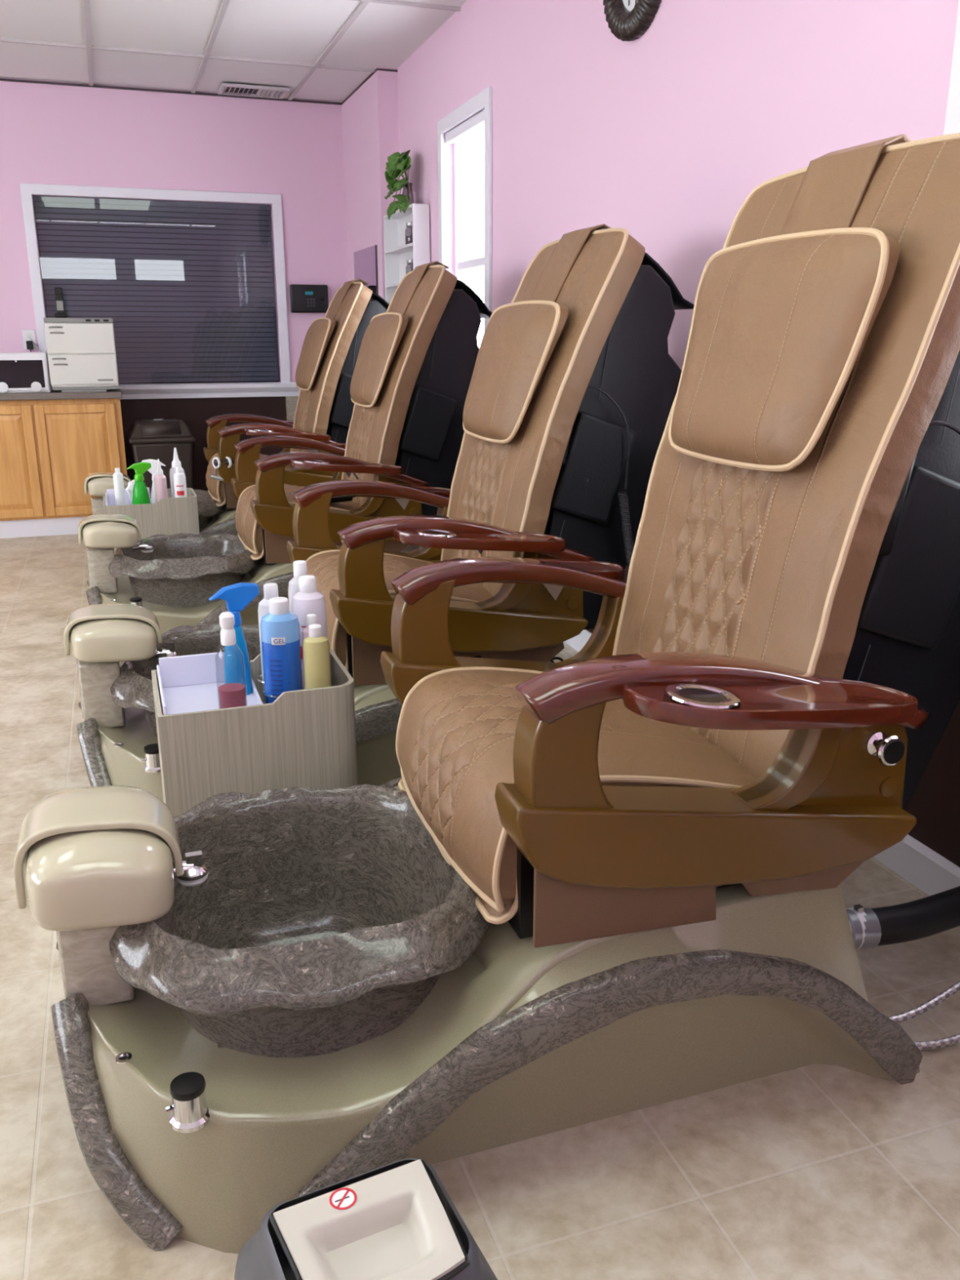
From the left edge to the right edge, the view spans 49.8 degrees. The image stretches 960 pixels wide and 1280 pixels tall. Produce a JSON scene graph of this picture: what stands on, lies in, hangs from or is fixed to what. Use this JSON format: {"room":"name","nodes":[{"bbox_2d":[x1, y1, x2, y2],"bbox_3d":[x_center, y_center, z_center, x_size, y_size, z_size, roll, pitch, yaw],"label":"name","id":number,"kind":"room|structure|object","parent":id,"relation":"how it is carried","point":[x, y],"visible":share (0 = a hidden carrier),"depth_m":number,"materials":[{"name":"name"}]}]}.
{"room":"salon","nodes":[
{"label":"salon","id":0,"kind":"room"},
{"bbox_2d":[0,77,347,490],"bbox_3d":[-3.513,-2.000,6.282,6.100,2.690,0.140,-6,17,-18],"label":"wall","id":1,"kind":"structure","parent":0,"point":[50,134],"depth_m":6.52,"materials":[{"name":"pink paint"}]},
{"bbox_2d":[22,329,36,349],"bbox_3d":[-2.823,-1.883,6.485,0.074,0.120,0.009,-6,17,-18],"label":"wall outlet","id":2,"kind":"object","parent":1,"relation":"attached to","point":[26,334],"visible":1,"depth_m":6.48,"materials":[{"name":"white plastic"}]},
{"bbox_2d":[26,333,31,337],"bbox_3d":[-2.822,-1.882,6.482,0.032,0.082,0.003,-6,17,-18],"label":"socket","id":3,"kind":"object","parent":2,"relation":"attached to","point":[28,335],"depth_m":6.47,"materials":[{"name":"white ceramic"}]},
{"bbox_2d":[26,341,33,351],"bbox_3d":[-2.814,-1.761,6.494,0.036,0.222,0.045,-6,17,-18],"label":"power adapter","id":4,"kind":"object","parent":1,"relation":"attached to","point":[29,344],"visible":0.54,"depth_m":6.45,"materials":[{"name":"black plastic"}]},
{"bbox_2d":[19,182,296,399],"bbox_3d":[-2.047,-2.227,6.717,1.618,1.280,0.185,-6,17,-18],"label":"window","id":5,"kind":"structure","parent":1,"relation":"in","point":[186,288],"depth_m":6.73,"materials":[{"name":"white paint"}]},
{"bbox_2d":[0,78,341,105],"bbox_3d":[-3.619,-3.207,5.801,5.820,0.010,0.018,-6,17,-18],"label":"trim","id":6,"kind":"structure","parent":1,"relation":"attached to","point":[1,79],"depth_m":6.35,"materials":[{"name":"grey"}]},
{"bbox_2d":[284,395,298,421],"bbox_3d":[-1.275,-1.491,7.155,0.120,0.380,0.022,-6,17,-18],"label":"trim","id":7,"kind":"structure","parent":1,"relation":"attached to","point":[291,401],"depth_m":7.10,"materials":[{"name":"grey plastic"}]},
{"bbox_2d":[294,382,299,395],"bbox_3d":[-1.076,-1.733,7.143,0.393,0.092,0.045,-6,17,-18],"label":"trim","id":8,"kind":"structure","parent":1,"relation":"attached to","point":[297,390],"depth_m":7.09,"materials":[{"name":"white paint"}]},
{"bbox_2d":[289,284,328,312],"bbox_3d":[-1.145,-2.289,6.944,0.250,0.180,0.064,-6,17,-18],"label":"security keypad","id":9,"kind":"object","parent":1,"relation":"attached to","point":[304,298],"visible":0.92,"depth_m":6.92,"materials":[{"name":"black plastic"}]},
{"bbox_2d":[0,0,467,102],"bbox_3d":[-2.031,-2.224,2.256,6.400,0.088,8.610,-6,17,-18],"label":"ceiling","id":10,"kind":"structure","parent":0,"point":[299,31],"depth_m":5.30,"materials":[{"name":"white tile"}]},
{"bbox_2d":[0,0,460,99],"bbox_3d":[-2.142,-2.119,2.081,6.062,0.014,8.310,-6,17,-18],"label":"grid","id":11,"kind":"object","parent":10,"relation":"attached to","point":[362,5],"depth_m":5.41,"materials":[{"name":"silver metal"}]},
{"bbox_2d":[217,83,289,98],"bbox_3d":[-1.384,-3.353,6.326,0.400,0.017,0.240,-6,17,-18],"label":"ceiling vent","id":12,"kind":"object","parent":10,"relation":"in","point":[229,89],"visible":1,"depth_m":6.32,"materials":[{"name":"silver metal"}]},
{"bbox_2d":[0,533,959,1279],"bbox_3d":[-2.031,0.387,3.025,6.400,0.050,8.610,-6,17,-18],"label":"floor","id":13,"kind":"structure","parent":0,"point":[814,1171],"depth_m":1.58,"materials":[{"name":"beige tile"}]},
{"bbox_2d":[0,398,127,538],"bbox_3d":[-2.727,-1.095,6.503,0.955,0.830,0.400,-6,17,-18],"label":"base cabinet","id":14,"kind":"object","parent":13,"relation":"on","point":[49,448],"visible":0.82,"depth_m":6.34,"materials":[{"name":"brown wood"}]},
{"bbox_2d":[0,388,122,400],"bbox_3d":[-2.727,-1.508,6.367,0.988,0.038,0.425,-6,17,-18],"label":"countertop","id":15,"kind":"structure","parent":14,"relation":"on","point":[110,393],"depth_m":6.23,"materials":[{"name":"grey stone"}]},
{"bbox_2d":[0,351,52,393],"bbox_3d":[-2.788,-1.628,6.298,0.310,0.232,0.267,-6,17,-18],"label":"microwave","id":16,"kind":"object","parent":15,"relation":"on","point":[21,371],"visible":1,"depth_m":6.19,"materials":[{"name":"white plastic"}]},
{"bbox_2d":[28,317,119,392],"bbox_3d":[-2.521,-1.766,6.411,0.505,0.432,0.386,-6,17,-18],"label":"towel warmer","id":17,"kind":"object","parent":15,"relation":"on","point":[82,352],"visible":1,"depth_m":6.27,"materials":[{"name":"white metal"}]},
{"bbox_2d":[53,287,67,317],"bbox_3d":[-2.531,-2.031,6.232,0.076,0.176,0.080,-6,17,-18],"label":"cordless phone","id":18,"kind":"object","parent":17,"relation":"on","point":[59,297],"visible":0.95,"depth_m":6.22,"materials":[{"name":"black plastic"}]},
{"bbox_2d":[53,386,118,392],"bbox_3d":[-2.448,-1.565,6.441,0.375,0.030,0.285,-6,17,-18],"label":"drip tray","id":19,"kind":"object","parent":17,"relation":"on","point":[64,388],"depth_m":6.32,"materials":[{"name":"grey plastic"}]},
{"bbox_2d":[85,319,108,321],"bbox_3d":[-2.309,-1.927,6.242,0.130,0.012,0.003,-6,17,-18],"label":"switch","id":20,"kind":"object","parent":17,"relation":"attached to","point":[86,320],"depth_m":6.24,"materials":[{"name":"black plastic"}]},
{"bbox_2d":[102,488,199,553],"bbox_3d":[-1.520,-0.431,4.828,0.405,0.500,0.318,-6,17,-18],"label":"caddy","id":21,"kind":"object","parent":13,"relation":"on","point":[169,516],"visible":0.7,"depth_m":4.66,"materials":[{"name":"grey wood"}]},
{"bbox_2d":[105,487,152,506],"bbox_3d":[-1.603,-0.633,4.734,0.203,0.082,0.286,-6,17,-18],"label":"plastic tray","id":22,"kind":"object","parent":21,"relation":"in","point":[109,495],"visible":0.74,"depth_m":4.84,"materials":[{"name":"white plastic"}]},
{"bbox_2d":[112,467,125,505],"bbox_3d":[-1.648,-0.692,4.728,0.044,0.185,0.044,-6,17,-18],"label":"bottle","id":23,"kind":"object","parent":22,"relation":"in","point":[118,483],"visible":0.83,"depth_m":4.71,"materials":[{"name":"white plastic"}]},
{"bbox_2d":[125,480,146,502],"bbox_3d":[-1.596,-0.689,4.813,0.096,0.125,0.089,-6,17,-18],"label":"tissue","id":24,"kind":"object","parent":22,"relation":"in","point":[129,489],"visible":0.18,"depth_m":4.78,"materials":[{"name":"white paper"}]},
{"bbox_2d":[126,462,151,504],"bbox_3d":[-1.526,-0.689,4.659,0.086,0.218,0.088,3,17,11],"label":"spray bottle","id":25,"kind":"object","parent":22,"relation":"in","point":[140,495],"visible":0.85,"depth_m":4.63,"materials":[{"name":"green plastic"}]},
{"bbox_2d":[141,458,165,503],"bbox_3d":[-1.515,-0.706,4.839,0.108,0.277,0.066,-3,17,-9],"label":"spray bottle","id":26,"kind":"object","parent":21,"relation":"on","point":[153,463],"visible":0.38,"depth_m":4.81,"materials":[{"name":"white plastic"}]},
{"bbox_2d":[153,458,167,503],"bbox_3d":[-1.450,-0.688,4.702,0.054,0.265,0.054,-6,17,-18],"label":"bottle","id":27,"kind":"object","parent":21,"relation":"on","point":[160,480],"visible":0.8,"depth_m":4.68,"materials":[{"name":"pink plastic"}]},
{"bbox_2d":[169,447,184,497],"bbox_3d":[-1.394,-0.718,4.779,0.068,0.335,0.068,-6,17,-18],"label":"bottle","id":28,"kind":"object","parent":21,"relation":"on","point":[175,463],"visible":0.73,"depth_m":4.74,"materials":[{"name":"white plastic"}]},
{"bbox_2d":[173,466,186,497],"bbox_3d":[-1.361,-0.671,4.706,0.054,0.230,0.055,-6,17,-18],"label":"lotion bottle","id":29,"kind":"object","parent":21,"relation":"on","point":[179,477],"visible":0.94,"depth_m":4.67,"materials":[{"name":"white plastic"}]},
{"bbox_2d":[128,418,195,490],"bbox_3d":[-2.059,-1.092,6.746,0.400,0.686,0.356,-6,17,-18],"label":"waste bin","id":30,"kind":"object","parent":13,"relation":"on","point":[157,438],"visible":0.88,"depth_m":6.56,"materials":[{"name":"brown plastic"}]},
{"bbox_2d":[128,419,195,444],"bbox_3d":[-2.059,-1.346,6.671,0.400,0.125,0.356,-6,17,-18],"label":"lid","id":31,"kind":"object","parent":30,"relation":"attached to","point":[144,431],"depth_m":6.53,"materials":[{"name":"brown plastic"}]},
{"bbox_2d":[84,278,389,535],"bbox_3d":[-1.242,-1.135,5.507,1.677,1.503,1.009,-6,17,-18],"label":"chair","id":32,"kind":"object","parent":13,"relation":"on","point":[327,360],"visible":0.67,"depth_m":5.32,"materials":[{"name":"brown leather"}]},
{"bbox_2d":[149,488,224,532],"bbox_3d":[-1.659,-0.604,5.510,0.593,0.328,0.656,-6,17,-18],"label":"basin","id":33,"kind":"object","parent":32,"relation":"in","point":[211,507],"depth_m":5.34,"materials":[{"name":"grey stone"}]},
{"bbox_2d":[210,456,234,480],"bbox_3d":[-1.247,-0.853,5.183,0.205,0.132,0.062,-6,17,-18],"label":"googly eyes","id":34,"kind":"object","parent":32,"relation":"on","point":[224,465],"depth_m":5.16,"materials":[{"name":"white plastic"}]},
{"bbox_2d":[232,419,293,424],"bbox_3d":[-1.244,-1.247,5.949,0.425,0.083,0.147,-6,17,-18],"label":"armrest","id":35,"kind":"object","parent":32,"relation":"on","point":[291,422],"depth_m":5.93,"materials":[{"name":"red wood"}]},
{"bbox_2d":[243,428,330,440],"bbox_3d":[-0.961,-1.017,5.168,0.425,0.083,0.147,-6,17,-18],"label":"armrest","id":36,"kind":"object","parent":32,"relation":"on","point":[255,432],"depth_m":5.13,"materials":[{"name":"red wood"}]},
{"bbox_2d":[295,319,335,388],"bbox_3d":[-0.888,-1.527,5.529,0.176,0.362,0.499,-6,17,-18],"label":"pillow","id":37,"kind":"object","parent":32,"relation":"on","point":[319,340],"depth_m":5.37,"materials":[{"name":"beige leather"}]},
{"bbox_2d":[151,648,357,817],"bbox_3d":[-0.500,0.308,2.325,0.405,0.495,0.318,-6,17,-18],"label":"caddy","id":38,"kind":"object","parent":13,"relation":"on","point":[306,738],"visible":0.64,"depth_m":2.14,"materials":[{"name":"grey wood"}]},
{"bbox_2d":[156,651,262,715],"bbox_3d":[-0.583,0.106,2.231,0.203,0.077,0.286,-6,17,-18],"label":"plastic tray","id":39,"kind":"object","parent":38,"relation":"in","point":[186,683],"visible":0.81,"depth_m":2.33,"materials":[{"name":"white plastic"}]},
{"bbox_2d":[215,611,247,708],"bbox_3d":[-0.518,0.050,2.145,0.060,0.220,0.060,-6,17,-18],"label":"bottle","id":40,"kind":"object","parent":39,"relation":"in","point":[230,695],"visible":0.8,"depth_m":2.14,"materials":[{"name":"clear plastic"}]},
{"bbox_2d":[208,582,259,695],"bbox_3d":[-0.533,-0.002,2.273,0.108,0.248,0.060,-8,18,-26],"label":"spray bottle","id":41,"kind":"object","parent":39,"relation":"in","point":[237,597],"visible":0.77,"depth_m":2.26,"materials":[{"name":"blue plastic"}]},
{"bbox_2d":[257,582,278,703],"bbox_3d":[-0.463,0.021,2.330,0.062,0.300,0.062,-6,17,-18],"label":"bottle","id":42,"kind":"object","parent":38,"relation":"on","point":[270,589],"visible":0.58,"depth_m":2.28,"materials":[{"name":"white plastic"}]},
{"bbox_2d":[260,596,302,703],"bbox_3d":[-0.428,0.052,2.243,0.083,0.290,0.086,-6,17,-18],"label":"bottle","id":43,"kind":"object","parent":38,"relation":"on","point":[280,634],"visible":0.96,"depth_m":2.20,"materials":[{"name":"blue plastic"}]},
{"bbox_2d":[269,659,283,700],"bbox_3d":[-0.434,0.086,2.212,0.026,0.091,0.002,2,17,7],"label":"print","id":44,"kind":"object","parent":43,"relation":"attached to","point":[276,666],"depth_m":2.21,"materials":[{"name":"blue"}]},
{"bbox_2d":[288,560,307,612],"bbox_3d":[-0.409,-0.018,2.399,0.060,0.335,0.060,-6,17,-18],"label":"bottle","id":45,"kind":"object","parent":38,"relation":"on","point":[300,567],"visible":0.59,"depth_m":2.35,"materials":[{"name":"white plastic"}]},
{"bbox_2d":[291,575,327,689],"bbox_3d":[-0.382,0.012,2.335,0.076,0.315,0.080,-6,17,-18],"label":"lotion bottle","id":46,"kind":"object","parent":38,"relation":"on","point":[308,600],"visible":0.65,"depth_m":2.28,"materials":[{"name":"white plastic"}]},
{"bbox_2d":[302,613,323,688],"bbox_3d":[-0.363,0.066,2.266,0.046,0.250,0.046,-6,17,-18],"label":"bottle","id":47,"kind":"object","parent":38,"relation":"on","point":[311,619],"visible":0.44,"depth_m":2.23,"materials":[{"name":"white plastic"}]},
{"bbox_2d":[302,623,331,688],"bbox_3d":[-0.346,0.073,2.205,0.056,0.215,0.056,-6,17,-18],"label":"oil bottle","id":48,"kind":"object","parent":38,"relation":"on","point":[316,646],"visible":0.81,"depth_m":2.17,"materials":[{"name":"yellow plastic"}]},
{"bbox_2d":[77,261,492,634],"bbox_3d":[-0.782,-0.762,4.238,1.677,1.503,1.009,-6,17,-18],"label":"chair","id":49,"kind":"object","parent":13,"relation":"on","point":[413,371],"visible":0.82,"depth_m":4.06,"materials":[{"name":"brown leather"}]},
{"bbox_2d":[108,533,259,607],"bbox_3d":[-1.199,-0.231,4.242,0.593,0.328,0.656,-6,17,-18],"label":"basin","id":50,"kind":"object","parent":49,"relation":"in","point":[180,570],"depth_m":4.02,"materials":[{"name":"grey stone"}]},
{"bbox_2d":[271,441,346,452],"bbox_3d":[-0.784,-0.874,4.680,0.425,0.083,0.147,-6,17,-18],"label":"armrest","id":51,"kind":"object","parent":49,"relation":"on","point":[340,445],"depth_m":4.63,"materials":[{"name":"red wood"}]},
{"bbox_2d":[330,472,358,502],"bbox_3d":[-0.569,-0.617,4.135,0.208,0.122,0.095,-11,19,-32],"label":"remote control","id":52,"kind":"object","parent":49,"relation":"on","point":[340,499],"visible":0.27,"depth_m":4.11,"materials":[{"name":"black plastic"}]},
{"bbox_2d":[288,458,403,477],"bbox_3d":[-0.500,-0.644,3.900,0.425,0.083,0.147,-6,17,-18],"label":"tray","id":53,"kind":"object","parent":49,"relation":"on","point":[348,466],"depth_m":3.87,"materials":[{"name":"brown wood"}]},
{"bbox_2d":[350,314,408,404],"bbox_3d":[-0.427,-1.154,4.261,0.176,0.362,0.499,-6,17,-18],"label":"pillow","id":54,"kind":"object","parent":49,"relation":"on","point":[384,341],"depth_m":4.10,"materials":[{"name":"beige leather"}]},
{"bbox_2d":[234,1157,497,1279],"bbox_3d":[-0.110,0.746,1.063,0.236,0.369,0.228,-8,18,-25],"label":"waste bin","id":55,"kind":"object","parent":13,"relation":"on","point":[397,1220],"visible":1,"depth_m":1.02,"materials":[{"name":"grey plastic"}]},
{"bbox_2d":[63,223,693,800],"bbox_3d":[-0.277,-0.353,2.848,1.677,1.503,1.009,-6,17,-18],"label":"chair","id":56,"kind":"object","parent":13,"relation":"on","point":[591,307],"visible":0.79,"depth_m":2.68,"materials":[{"name":"brown leather"}]},
{"bbox_2d":[110,623,260,737],"bbox_3d":[-0.694,0.178,2.851,0.593,0.328,0.656,-6,17,-18],"label":"basin","id":57,"kind":"object","parent":56,"relation":"in","point":[132,709],"depth_m":2.75,"materials":[{"name":"grey stone"}]},
{"bbox_2d":[346,485,450,509],"bbox_3d":[-0.279,-0.464,3.290,0.425,0.083,0.147,-6,17,-18],"label":"tray","id":58,"kind":"object","parent":56,"relation":"on","point":[446,492],"depth_m":3.27,"materials":[{"name":"brown wood"}]},
{"bbox_2d":[393,528,566,554],"bbox_3d":[0.005,-0.235,2.509,0.425,0.083,0.147,-6,17,-18],"label":"tray","id":59,"kind":"object","parent":56,"relation":"on","point":[480,540],"depth_m":2.47,"materials":[{"name":"red plastic"}]},
{"bbox_2d":[462,303,568,439],"bbox_3d":[0.077,-0.745,2.870,0.176,0.362,0.499,-6,17,-18],"label":"pillow","id":60,"kind":"object","parent":56,"relation":"on","point":[523,347],"depth_m":2.72,"materials":[{"name":"beige leather"}]},
{"bbox_2d":[550,657,563,662],"bbox_3d":[0.218,0.092,2.982,0.102,0.078,0.087,-6,17,-18],"label":"power cable","id":61,"kind":"object","parent":56,"relation":"attached to","point":[553,658],"visible":0.11,"depth_m":2.99,"materials":[{"name":"black plastic"}]},
{"bbox_2d":[561,385,634,565],"bbox_3d":[0.342,-0.410,2.731,0.363,0.511,0.060,-7,18,-22],"label":"remote control","id":62,"kind":"object","parent":56,"relation":"in","point":[623,501],"visible":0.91,"depth_m":2.74,"materials":[{"name":"black plastic"}]},
{"bbox_2d":[13,133,959,1253],"bbox_3d":[0.106,-0.035,1.734,1.699,1.523,1.009,-6,17,-18],"label":"chair","id":63,"kind":"object","parent":13,"relation":"on","point":[603,881],"visible":1,"depth_m":1.56,"materials":[{"name":"brown leather"}]},
{"bbox_2d":[109,784,489,1057],"bbox_3d":[-0.300,0.504,1.743,0.593,0.328,0.656,-6,17,-18],"label":"basin","id":64,"kind":"object","parent":63,"relation":"in","point":[310,922],"depth_m":1.56,"materials":[{"name":"grey stone"}]},
{"bbox_2d":[444,556,625,599],"bbox_3d":[0.115,-0.138,2.182,0.425,0.083,0.147,-6,17,-18],"label":"tray","id":65,"kind":"object","parent":63,"relation":"on","point":[616,571],"depth_m":2.20,"materials":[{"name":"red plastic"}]},
{"bbox_2d":[622,677,918,729],"bbox_3d":[0.398,0.091,1.401,0.425,0.083,0.147,-6,17,-18],"label":"tray","id":66,"kind":"object","parent":63,"relation":"on","point":[711,703],"depth_m":1.36,"materials":[{"name":"red"}]},
{"bbox_2d":[671,234,899,465],"bbox_3d":[0.472,-0.486,1.742,0.152,0.362,0.499,-6,17,-18],"label":"pillow","id":67,"kind":"object","parent":63,"relation":"on","point":[791,338],"depth_m":1.62,"materials":[{"name":"beige leather"}]},
{"bbox_2d":[845,885,959,950],"bbox_3d":[0.806,0.520,1.958,0.507,0.087,0.087,-6,17,-18],"label":"hose","id":68,"kind":"object","parent":63,"relation":"attached to","point":[871,928],"visible":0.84,"depth_m":1.92,"materials":[{"name":"black plastic"}]},
{"bbox_2d":[878,421,959,555],"bbox_3d":[0.743,-0.085,1.626,0.363,0.511,0.060,-7,18,-22],"label":"panel","id":69,"kind":"object","parent":63,"relation":"in","point":[887,543],"visible":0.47,"depth_m":1.55,"materials":[{"name":"black plastic"}]},
{"bbox_2d":[887,980,959,1023],"bbox_3d":[0.850,0.624,1.899,0.515,0.103,0.064,-6,17,-18],"label":"hose","id":70,"kind":"object","parent":63,"relation":"attached to","point":[952,990],"visible":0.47,"depth_m":1.86,"materials":[{"name":"metal"}]},
{"bbox_2d":[913,1032,959,1050],"bbox_3d":[0.882,0.649,1.846,0.496,0.101,0.074,-6,17,-18],"label":"hose","id":71,"kind":"object","parent":63,"relation":"attached to","point":[954,1039],"visible":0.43,"depth_m":1.80,"materials":[{"name":"metal"}]},
{"bbox_2d":[342,0,959,866],"bbox_3d":[0.512,-1.176,3.481,0.322,2.690,8.800,-5,17,-18],"label":"wall","id":72,"kind":"structure","parent":0,"point":[662,136],"depth_m":3.20,"materials":[{"name":"pink paint"}]},
{"bbox_2d":[353,244,377,293],"bbox_3d":[-0.721,-2.175,6.557,0.011,0.570,0.606,-6,17,-18],"label":"wall mirror","id":73,"kind":"object","parent":72,"relation":"attached to","point":[366,267],"visible":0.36,"depth_m":6.43,"materials":[{"name":"clear glass"}]},
{"bbox_2d":[341,67,397,105],"bbox_3d":[-0.667,-3.354,6.301,0.161,0.010,0.976,-6,17,-18],"label":"trim","id":74,"kind":"structure","parent":72,"relation":"attached to","point":[376,68],"depth_m":6.03,"materials":[{"name":"grey"}]},
{"bbox_2d":[383,203,430,303],"bbox_3d":[-0.416,-2.001,5.880,0.092,0.818,0.635,-6,17,-18],"label":"wall shelf","id":75,"kind":"object","parent":72,"relation":"attached to","point":[397,253],"visible":0.45,"depth_m":5.94,"materials":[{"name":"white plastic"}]},
{"bbox_2d":[384,150,413,219],"bbox_3d":[-0.439,-2.491,5.662,0.156,0.334,0.383,-6,17,-18],"label":"potted plant","id":76,"kind":"object","parent":75,"relation":"on","point":[397,164],"visible":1,"depth_m":5.60,"materials":[{"name":"green plant"}]},
{"bbox_2d":[404,222,412,244],"bbox_3d":[-0.375,-2.227,5.682,0.072,0.113,0.071,-6,17,-18],"label":"glass jar","id":77,"kind":"object","parent":75,"relation":"on","point":[407,238],"visible":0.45,"depth_m":5.66,"materials":[{"name":"grey glass"}]},
{"bbox_2d":[405,259,413,273],"bbox_3d":[-0.375,-2.045,5.736,0.072,0.113,0.071,-6,17,-18],"label":"glass jar","id":78,"kind":"object","parent":75,"relation":"on","point":[408,261],"visible":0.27,"depth_m":5.70,"materials":[{"name":"grey glass"}]},
{"bbox_2d":[409,221,413,242],"bbox_3d":[-0.341,-2.199,5.587,0.072,0.113,0.071,-6,17,-18],"label":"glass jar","id":79,"kind":"object","parent":75,"relation":"on","point":[411,221],"visible":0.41,"depth_m":5.58,"materials":[{"name":"grey glass"}]},
{"bbox_2d":[437,86,493,332],"bbox_3d":[-0.048,-1.830,5.045,0.150,1.402,0.854,-5,17,-18],"label":"window","id":80,"kind":"structure","parent":72,"relation":"in","point":[481,122],"depth_m":5.00,"materials":[{"name":"white paint"}]},
{"bbox_2d":[603,0,661,41],"bbox_3d":[0.472,-2.065,3.173,0.056,0.401,0.401,-5,17,-18],"label":"wall clock","id":81,"kind":"object","parent":72,"relation":"attached to","point":[628,20],"visible":1,"depth_m":3.21,"materials":[{"name":"brown wood"}]},
{"bbox_2d":[564,629,959,896],"bbox_3d":[0.682,0.244,3.244,0.014,0.100,7.300,-5,17,-18],"label":"baseboard","id":82,"kind":"structure","parent":72,"relation":"attached to","point":[925,868],"depth_m":2.34,"materials":[{"name":"white paint"}]},
{"bbox_2d":[943,0,959,134],"bbox_3d":[1.096,-0.853,1.725,0.150,1.402,0.864,-5,17,-18],"label":"window","id":83,"kind":"structure","parent":72,"relation":"in","point":[952,123],"depth_m":2.03,"materials":[{"name":"white paint"}]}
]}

